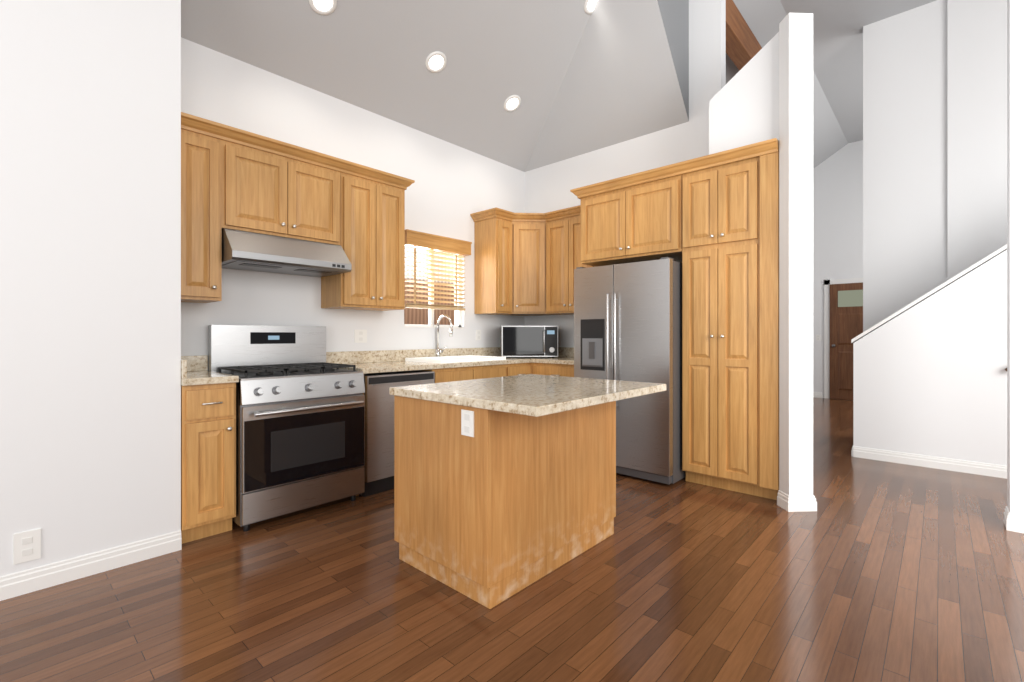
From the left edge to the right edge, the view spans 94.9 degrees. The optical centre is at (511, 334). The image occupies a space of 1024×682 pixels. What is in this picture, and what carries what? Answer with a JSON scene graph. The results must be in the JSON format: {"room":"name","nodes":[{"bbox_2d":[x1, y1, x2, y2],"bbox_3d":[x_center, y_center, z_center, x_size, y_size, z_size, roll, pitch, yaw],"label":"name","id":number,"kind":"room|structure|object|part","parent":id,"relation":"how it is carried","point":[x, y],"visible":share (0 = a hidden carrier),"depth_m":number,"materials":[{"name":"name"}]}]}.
{"room":"kitchen","nodes":[
{"label":"kitchen","id":0,"kind":"room"},
{"bbox_2d":[0,0,180,575],"bbox_3d":[-4.032,-0.610,0.695,0.600,3.620,5.800,0,0,42],"label":"wall","id":1,"kind":"structure","parent":0,"point":[90,276],"depth_m":2.35,"materials":[{"name":"white paint"}]},
{"bbox_2d":[13,528,40,564],"bbox_3d":[-2.259,0.985,2.191,0.008,0.140,0.090,0,0,42],"label":"electrical outlet","id":2,"kind":"object","parent":1,"relation":"attached to","point":[26,546],"visible":1,"depth_m":2.19,"materials":[{"name":"white plastic"}]},
{"bbox_2d":[0,392,1023,600],"bbox_3d":[0.889,1.147,2.909,4.900,0.105,15.700,0,0,42],"label":"baseboard","id":3,"kind":"structure","parent":1,"relation":"attached to","point":[12,585],"depth_m":2.54,"materials":[{"name":"white wood"}]},
{"bbox_2d":[181,37,524,370],"bbox_3d":[0.973,-0.395,6.753,0.150,3.190,10.200,0,0,42],"label":"wall","id":4,"kind":"structure","parent":0,"point":[451,189],"depth_m":3.98,"materials":[{"name":"white paint"}]},
{"bbox_2d":[181,112,224,302],"bbox_3d":[-2.074,-0.778,3.027,0.350,1.116,0.275,0,0,42],"label":"upper cabinet","id":5,"kind":"object","parent":4,"relation":"attached to","point":[202,140],"depth_m":2.93,"materials":[{"name":"brown wood"}]},
{"bbox_2d":[225,125,344,247],"bbox_3d":[-1.708,-1.014,3.429,0.350,0.644,0.812,0,0,42],"label":"upper cabinet","id":6,"kind":"object","parent":4,"relation":"attached to","point":[234,178],"depth_m":3.28,"materials":[{"name":"brown wood"}]},
{"bbox_2d":[222,228,351,276],"bbox_3d":[-1.651,-0.577,3.379,0.504,0.223,0.800,0,0,42],"label":"range hood","id":7,"kind":"object","parent":4,"relation":"attached to","point":[249,251],"visible":0.98,"depth_m":3.22,"materials":[{"name":"silver metal"}]},
{"bbox_2d":[354,330,366,342],"bbox_3d":[-1.323,0.010,4.111,0.008,0.115,0.120,0,0,42],"label":"electrical outlet","id":8,"kind":"object","parent":4,"relation":"attached to","point":[360,336],"visible":1,"depth_m":4.11,"materials":[{"name":"white plastic"}]},
{"bbox_2d":[321,160,408,310],"bbox_3d":[-1.237,-0.778,3.948,0.350,1.116,0.586,0,0,42],"label":"upper cabinet","id":9,"kind":"object","parent":4,"relation":"attached to","point":[374,198],"depth_m":3.81,"materials":[{"name":"brown wood"}]},
{"bbox_2d":[404,250,463,327],"bbox_3d":[-0.805,-0.509,4.761,0.100,0.881,0.760,0,0,42],"label":"window","id":10,"kind":"structure","parent":4,"relation":"in","point":[431,319],"depth_m":4.77,"materials":[{"name":"white"}]},
{"bbox_2d":[405,247,464,310],"bbox_3d":[-0.759,-0.550,4.720,0.048,0.580,0.736,0,0,42],"label":"window blind","id":11,"kind":"object","parent":10,"relation":"attached to","point":[429,306],"visible":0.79,"depth_m":4.69,"materials":[{"name":"brown wood"}]},
{"bbox_2d":[405,229,471,255],"bbox_3d":[-0.733,-0.913,4.696,0.090,0.137,0.820,0,0,42],"label":"window valance","id":12,"kind":"object","parent":4,"relation":"attached to","point":[422,240],"visible":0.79,"depth_m":4.64,"materials":[{"name":"brown wood"}]},
{"bbox_2d":[476,330,480,339],"bbox_3d":[-0.368,0.000,5.161,0.008,0.115,0.075,0,0,42],"label":"electrical outlet","id":13,"kind":"object","parent":4,"relation":"attached to","point":[478,334],"visible":1,"depth_m":5.16,"materials":[{"name":"white plastic"}]},
{"bbox_2d":[0,397,1023,681],"bbox_3d":[2.543,1.240,1.607,9.900,0.080,16.000,0,0,42],"label":"floor","id":14,"kind":"structure","parent":0,"point":[874,571],"depth_m":2.11,"materials":[{"name":"brown wood"}]},
{"bbox_2d":[181,382,235,543],"bbox_3d":[-1.974,0.743,2.936,0.620,0.916,0.274,0,0,42],"label":"base cabinet","id":15,"kind":"object","parent":14,"relation":"on","point":[208,460],"depth_m":2.72,"materials":[{"name":"brown wood"}]},
{"bbox_2d":[181,355,238,385],"bbox_3d":[-1.970,0.212,2.933,0.633,0.144,0.283,0,0,42],"label":"countertop","id":16,"kind":"structure","parent":15,"relation":"in","point":[194,369],"depth_m":2.81,"materials":[{"name":"stone"}]},
{"bbox_2d":[208,325,364,530],"bbox_3d":[-1.552,0.565,3.295,0.726,1.270,0.810,0,0,42],"label":"range","id":17,"kind":"object","parent":14,"relation":"on","point":[300,423],"visible":1,"depth_m":3.13,"materials":[{"name":"silver metal"}]},
{"bbox_2d":[359,370,434,496],"bbox_3d":[-1.073,0.751,3.884,0.625,0.897,0.620,0,0,42],"label":"dishwasher","id":18,"kind":"object","parent":14,"relation":"on","point":[379,438],"visible":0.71,"depth_m":3.55,"materials":[{"name":"silver metal"}]},
{"bbox_2d":[465,363,528,379],"bbox_3d":[-0.144,0.743,4.947,0.620,0.916,0.360,0,0,42],"label":"base cabinet","id":19,"kind":"object","parent":14,"relation":"on","point":[489,371],"depth_m":4.49,"materials":[{"name":"brown wood"}]},
{"bbox_2d":[326,315,532,373],"bbox_3d":[-0.459,0.128,4.575,0.660,0.658,2.546,0,0,42],"label":"countertop","id":20,"kind":"structure","parent":19,"relation":"in","point":[380,361],"depth_m":4.26,"materials":[{"name":"stone"}]},
{"bbox_2d":[434,315,452,359],"bbox_3d":[-0.656,0.022,4.657,0.253,0.446,0.106,0,0,42],"label":"faucet","id":21,"kind":"object","parent":20,"relation":"on","point":[440,353],"depth_m":4.69,"materials":[{"name":"silver metal"}]},
{"bbox_2d":[405,355,505,385],"bbox_3d":[-0.528,0.335,4.509,0.520,0.244,0.820,0,0,42],"label":"sink","id":22,"kind":"object","parent":20,"relation":"in","point":[439,359],"depth_m":4.35,"materials":[{"name":"white ceramic"}]},
{"bbox_2d":[501,326,557,357],"bbox_3d":[0.182,0.072,5.149,0.600,0.342,0.459,0,0,-3],"label":"microwave","id":23,"kind":"object","parent":20,"relation":"on","point":[529,341],"visible":0.92,"depth_m":4.96,"materials":[{"name":"grey"}]},
{"bbox_2d":[389,374,665,608],"bbox_3d":[0.115,0.740,2.604,1.018,0.920,1.175,0,0,42],"label":"kitchen island","id":24,"kind":"object","parent":14,"relation":"on","point":[504,487],"visible":1,"depth_m":2.29,"materials":[{"name":"wood"}]},
{"bbox_2d":[461,409,474,437],"bbox_3d":[-0.201,0.398,2.120,0.080,0.115,0.008,0,0,42],"label":"outlet","id":25,"kind":"object","parent":24,"relation":"attached to","point":[467,415],"depth_m":2.11,"materials":[{"name":"white plastic"}]},
{"bbox_2d":[529,363,573,376],"bbox_3d":[0.614,0.743,4.871,0.649,0.916,0.659,0,0,42],"label":"base cabinet","id":26,"kind":"object","parent":14,"relation":"on","point":[566,370],"depth_m":4.68,"materials":[{"name":"brown wood"}]},
{"bbox_2d":[533,347,573,364],"bbox_3d":[0.647,0.212,4.853,0.600,0.144,0.646,0,0,42],"label":"countertop","id":27,"kind":"structure","parent":26,"relation":"in","point":[565,355],"depth_m":4.90,"materials":[{"name":"stone"}]},
{"bbox_2d":[574,257,685,483],"bbox_3d":[1.144,0.292,4.251,0.906,1.814,0.821,0,0,42],"label":"fridge","id":28,"kind":"object","parent":14,"relation":"on","point":[627,321],"visible":0.69,"depth_m":3.85,"materials":[{"name":"grey metal"}]},
{"bbox_2d":[678,146,745,493],"bbox_3d":[1.785,-0.088,3.833,0.571,2.576,0.621,0,0,42],"label":"tall cabinet","id":29,"kind":"object","parent":14,"relation":"on","point":[710,222],"depth_m":3.62,"materials":[{"name":"brown wood"}]},
{"bbox_3d":[1.426,-1.337,4.120,1.748,0.078,0.680,0,0,42],"label":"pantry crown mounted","id":30,"kind":"part","parent":29,"relation":"part of","materials":[{"name":"brown wood"}]},
{"bbox_2d":[746,138,778,499],"bbox_3d":[2.020,-0.088,3.619,0.195,2.576,0.621,0,0,42],"label":"tall cabinet","id":31,"kind":"object","parent":14,"relation":"on","point":[762,159],"depth_m":3.40,"materials":[{"name":"brown wood"}]},
{"bbox_2d":[181,0,935,171],"bbox_3d":[2.599,-2.715,1.489,9.660,1.649,15.900,0,0,42],"label":"ceiling","id":32,"kind":"structure","parent":0,"point":[575,77],"depth_m":4.28,"materials":[{"name":"grey paint"}]},
{"bbox_2d":[309,0,336,14],"bbox_3d":[-1.322,-2.335,3.285,0.165,0.105,0.190,0,0,42],"label":"recessed light","id":33,"kind":"object","parent":32,"relation":"in","point":[326,7],"visible":1,"depth_m":3.31,"materials":[{"name":"white"}]},
{"bbox_2d":[425,51,446,72],"bbox_3d":[-0.649,-2.335,4.024,0.165,0.105,0.190,0,0,42],"label":"recessed light","id":34,"kind":"object","parent":32,"relation":"in","point":[436,61],"visible":1,"depth_m":4.02,"materials":[{"name":"white"}]},
{"bbox_2d":[504,95,520,111],"bbox_3d":[0.004,-2.335,4.742,0.165,0.105,0.190,0,0,42],"label":"recessed light","id":35,"kind":"object","parent":32,"relation":"in","point":[512,102],"visible":1,"depth_m":4.74,"materials":[{"name":"white"}]},
{"bbox_2d":[584,0,596,14],"bbox_3d":[0.720,-2.917,4.131,0.165,0.105,0.190,0,0,42],"label":"recessed light","id":36,"kind":"object","parent":32,"relation":"in","point":[590,5],"visible":0.54,"depth_m":4.14,"materials":[{"name":"white"}]},
{"bbox_2d":[726,0,761,70],"bbox_3d":[2.579,-3.150,5.204,0.170,0.300,2.230,0,0,42],"label":"beam","id":37,"kind":"structure","parent":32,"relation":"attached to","point":[743,47],"depth_m":4.89,"materials":[{"name":"brown wood"}]},
{"bbox_2d":[525,0,725,347],"bbox_3d":[1.245,-1.200,4.830,3.140,4.800,0.120,0,0,42],"label":"wall","id":38,"kind":"structure","parent":0,"point":[548,187],"depth_m":4.84,"materials":[{"name":"white paint"}]},
{"bbox_2d":[470,205,594,315],"bbox_3d":[0.300,-0.768,4.997,1.212,1.076,0.899,0,0,42],"label":"upper cabinet","id":39,"kind":"object","parent":38,"relation":"attached to","point":[526,264],"visible":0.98,"depth_m":5.02,"materials":[{"name":"brown wood"}]},
{"bbox_2d":[578,162,681,266],"bbox_3d":[1.207,-1.028,4.359,0.979,0.696,0.621,0,0,42],"label":"upper cabinet","id":40,"kind":"object","parent":38,"relation":"attached to","point":[632,218],"depth_m":4.09,"materials":[{"name":"brown wood"}]},
{"bbox_2d":[697,13,812,494],"bbox_3d":[1.950,-0.500,3.621,0.710,3.400,0.690,0,0,42],"label":"wall","id":41,"kind":"structure","parent":0,"point":[765,93],"depth_m":3.22,"materials":[{"name":"white paint"}]},
{"bbox_2d":[813,140,862,397],"bbox_3d":[7.869,-1.300,7.273,9.650,5.000,0.150,0,0,42],"label":"wall","id":42,"kind":"structure","parent":0,"point":[838,214],"depth_m":8.82,"materials":[{"name":"white paint"}]},
{"bbox_2d":[824,278,862,399],"bbox_3d":[6.307,0.080,8.506,1.120,2.240,0.120,0,0,42],"label":"entry door","id":43,"kind":"structure","parent":42,"relation":"in","point":[843,312],"depth_m":8.71,"materials":[{"name":"brown wood"}]},
{"bbox_2d":[851,244,1006,465],"bbox_3d":[4.063,-0.058,4.090,1.795,2.515,0.150,0,0,42],"label":"wall","id":44,"kind":"structure","parent":0,"point":[930,375],"depth_m":4.20,"materials":[{"name":"white paint"}]},
{"bbox_2d":[863,0,1006,335],"bbox_3d":[6.426,-1.300,3.273,6.400,5.000,0.210,0,0,42],"label":"wall","id":45,"kind":"structure","parent":0,"point":[934,144],"depth_m":5.00,"materials":[{"name":"white paint"}]},
{"bbox_2d":[1007,0,1023,514],"bbox_3d":[3.239,-1.300,2.839,0.330,5.000,0.160,0,0,42],"label":"wall","id":46,"kind":"structure","parent":0,"point":[1015,256],"depth_m":2.88,"materials":[{"name":"white paint"}]}
]}

